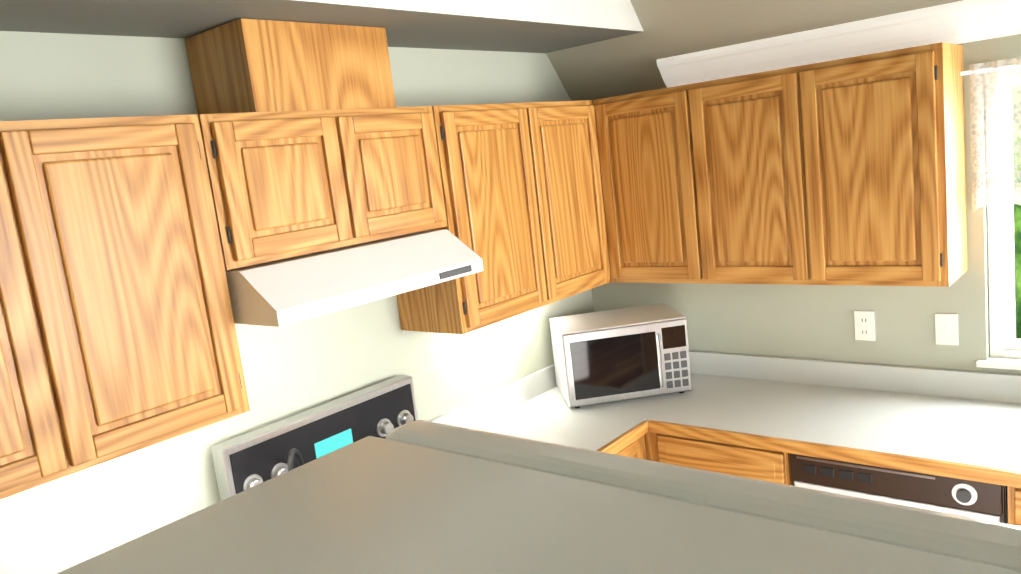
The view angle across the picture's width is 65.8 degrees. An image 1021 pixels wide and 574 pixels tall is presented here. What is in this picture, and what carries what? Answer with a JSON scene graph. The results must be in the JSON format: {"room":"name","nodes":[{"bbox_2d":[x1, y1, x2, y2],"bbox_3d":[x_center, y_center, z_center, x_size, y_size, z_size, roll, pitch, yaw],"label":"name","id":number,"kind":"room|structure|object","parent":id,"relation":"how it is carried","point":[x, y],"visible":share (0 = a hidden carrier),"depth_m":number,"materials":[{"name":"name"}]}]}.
{"room":"kitchen","nodes":[
{"label":"kitchen","id":0,"kind":"room"},
{"bbox_2d":[0,0,691,573],"bbox_3d":[-0.623,-0.459,2.394,0.660,4.220,3.330,1,12,40],"label":"wall","id":1,"kind":"structure","parent":0,"point":[88,58],"depth_m":2.42,"materials":[{"name":"grey paint"}]},
{"bbox_2d":[0,114,249,499],"bbox_3d":[-1.145,0.036,1.797,0.335,0.780,0.920,1,12,40],"label":"upper cabinet","id":2,"kind":"object","parent":1,"relation":"attached to","point":[118,336],"visible":1,"depth_m":1.80,"materials":[{"name":"brown wood"}]},
{"bbox_2d":[185,18,446,269],"bbox_3d":[-0.625,-0.444,2.405,0.335,0.647,0.827,1,12,40],"label":"upper cabinet","id":3,"kind":"object","parent":1,"relation":"attached to","point":[315,139],"visible":0.98,"depth_m":2.25,"materials":[{"name":"brown wood"}]},
{"bbox_2d":[225,229,482,326],"bbox_3d":[-0.526,-0.044,2.401,0.502,0.148,0.772,1,12,40],"label":"range hood","id":4,"kind":"object","parent":3,"relation":"attached to","point":[282,292],"visible":0.88,"depth_m":2.19,"materials":[{"name":"white metal"}]},
{"bbox_2d":[396,100,610,334],"bbox_3d":[0.070,-0.342,3.234,0.335,0.780,1.242,1,12,40],"label":"upper cabinet","id":5,"kind":"object","parent":1,"relation":"attached to","point":[523,199],"visible":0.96,"depth_m":2.92,"materials":[{"name":"brown wood"}]},
{"bbox_2d":[546,0,962,100],"bbox_3d":[1.110,-1.489,0.670,5.500,2.011,3.650,1,12,40],"label":"ceiling","id":6,"kind":"structure","parent":0,"point":[622,65],"depth_m":3.16,"materials":[{"name":"beige paint"}]},
{"bbox_2d":[688,34,1020,374],"bbox_3d":[2.343,-0.771,2.154,5.500,4.220,0.150,1,12,40],"label":"wall","id":7,"kind":"structure","parent":0,"point":[814,322],"depth_m":3.07,"materials":[{"name":"grey paint"}]},
{"bbox_2d":[593,42,967,286],"bbox_3d":[0.987,-0.422,3.064,1.313,0.780,0.335,1,12,40],"label":"upper cabinet","id":8,"kind":"object","parent":7,"relation":"attached to","point":[849,171],"visible":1,"depth_m":2.82,"materials":[{"name":"brown wood"}]},
{"bbox_2d":[656,0,1020,87],"bbox_3d":[2.448,-0.874,1.878,4.688,0.130,0.090,1,12,40],"label":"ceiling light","id":9,"kind":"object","parent":7,"relation":"attached to","point":[963,21],"depth_m":2.87,"materials":[{"name":"white plastic"}]},
{"bbox_2d":[854,311,874,340],"bbox_3d":[1.389,0.153,3.096,0.075,0.118,0.009,1,12,40],"label":"outlet","id":10,"kind":"object","parent":7,"relation":"attached to","point":[864,321],"visible":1,"depth_m":3.09,"materials":[{"name":"white plastic"}]},
{"bbox_2d":[935,313,958,345],"bbox_3d":[1.607,0.157,2.909,0.075,0.118,0.014,1,12,40],"label":"light switch","id":11,"kind":"object","parent":7,"relation":"attached to","point":[946,329],"visible":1,"depth_m":2.91,"materials":[{"name":"white plastic"}]},
{"bbox_2d":[960,57,1020,211],"bbox_3d":[2.113,-0.494,2.255,1.455,0.500,0.036,1,12,40],"label":"curtain valance","id":12,"kind":"object","parent":7,"relation":"attached to","point":[988,74],"visible":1,"depth_m":2.65,"materials":[{"name":"fabric"}]},
{"bbox_2d":[976,73,1020,369],"bbox_3d":[2.187,-0.227,2.384,1.360,1.049,0.138,1,12,40],"label":"window unit","id":13,"kind":"structure","parent":7,"relation":"in","point":[1005,348],"depth_m":2.80,"materials":[{"name":"white"}]},
{"bbox_3d":[1.483,1.672,1.187,5.500,0.060,3.650,1,12,40],"label":"floor","id":14,"kind":"structure","parent":0,"visible":0},
{"bbox_2d":[211,375,417,500],"bbox_3d":[-0.299,1.008,2.486,0.723,1.238,0.771,1,12,40],"label":"range","id":15,"kind":"object","parent":14,"relation":"on","point":[251,459],"visible":0.19,"depth_m":2.54,"materials":[{"name":"black metal"}]},
{"bbox_2d":[287,448,303,471],"bbox_3d":[-0.625,0.620,2.321,0.227,0.294,0.240,1,12,40],"label":"kettle","id":16,"kind":"object","parent":15,"relation":"on","point":[295,452],"depth_m":2.29,"materials":[{"name":"silver metal"}]},
{"bbox_2d":[56,420,1020,573],"bbox_3d":[0.081,1.054,0.546,0.860,1.680,0.800,1,12,40],"label":"fridge","id":17,"kind":"object","parent":14,"relation":"on","point":[420,497],"visible":1,"depth_m":0.64,"materials":[{"name":"white"}]},
{"bbox_2d":[616,435,647,459],"bbox_3d":[0.135,1.041,3.120,0.622,0.870,0.702,1,12,40],"label":"base cabinet","id":18,"kind":"object","parent":14,"relation":"on","point":[637,448],"visible":0.04,"depth_m":3.02,"materials":[{"name":"brown wood"}]},
{"bbox_2d":[429,379,648,453],"bbox_3d":[0.065,0.555,3.002,0.652,0.146,0.637,1,12,40],"label":"countertop","id":19,"kind":"structure","parent":18,"relation":"on","point":[534,411],"depth_m":3.20,"materials":[{"name":"grey laminate"}]},
{"bbox_2d":[521,351,1020,487],"bbox_3d":[1.530,0.446,2.609,3.399,0.146,0.672,1,12,40],"label":"countertop","id":20,"kind":"structure","parent":18,"relation":"on","point":[961,424],"depth_m":2.89,"materials":[{"name":"grey laminate"}]},
{"bbox_2d":[549,303,691,407],"bbox_3d":[0.473,0.296,3.436,0.530,0.330,0.385,-7,9,-4],"label":"microwave","id":21,"kind":"object","parent":20,"relation":"on","point":[620,354],"visible":1,"depth_m":3.27,"materials":[{"name":"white plastic"}]},
{"bbox_2d":[645,428,792,485],"bbox_3d":[0.984,0.923,3.229,0.572,0.870,0.622,1,12,40],"label":"base cabinet","id":22,"kind":"object","parent":14,"relation":"on","point":[754,463],"visible":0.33,"depth_m":2.91,"materials":[{"name":"brown wood"}]},
{"bbox_2d":[790,453,1007,523],"bbox_3d":[1.441,0.937,2.820,0.640,0.868,0.628,1,12,40],"label":"dishwasher","id":23,"kind":"object","parent":14,"relation":"on","point":[973,499],"visible":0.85,"depth_m":2.51,"materials":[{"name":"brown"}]},
{"bbox_2d":[1007,486,1020,525],"bbox_3d":[2.049,0.944,2.333,0.901,0.870,0.622,1,12,40],"label":"base cabinet","id":24,"kind":"object","parent":14,"relation":"on","point":[1014,504],"visible":0.33,"depth_m":2.33,"materials":[{"name":"brown wood"}]},
{"label":"outside","id":25,"kind":"structure","parent":0,"visible":0},
{"bbox_2d":[1012,87,1020,336],"bbox_3d":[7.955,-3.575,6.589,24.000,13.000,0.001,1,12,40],"label":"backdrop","id":26,"kind":"structure","parent":25,"point":[1017,267],"depth_m":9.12,"materials":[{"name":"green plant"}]},
{"label":"ground","id":27,"kind":"structure","parent":25,"visible":0},
{"bbox_2d":[1013,204,1016,338],"bbox_3d":[3.928,-3.559,5.662,2.970,9.802,3.227,1,12,40],"label":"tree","id":28,"kind":"object","parent":27,"relation":"on","point":[1015,288],"depth_m":6.76,"materials":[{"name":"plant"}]}
]}

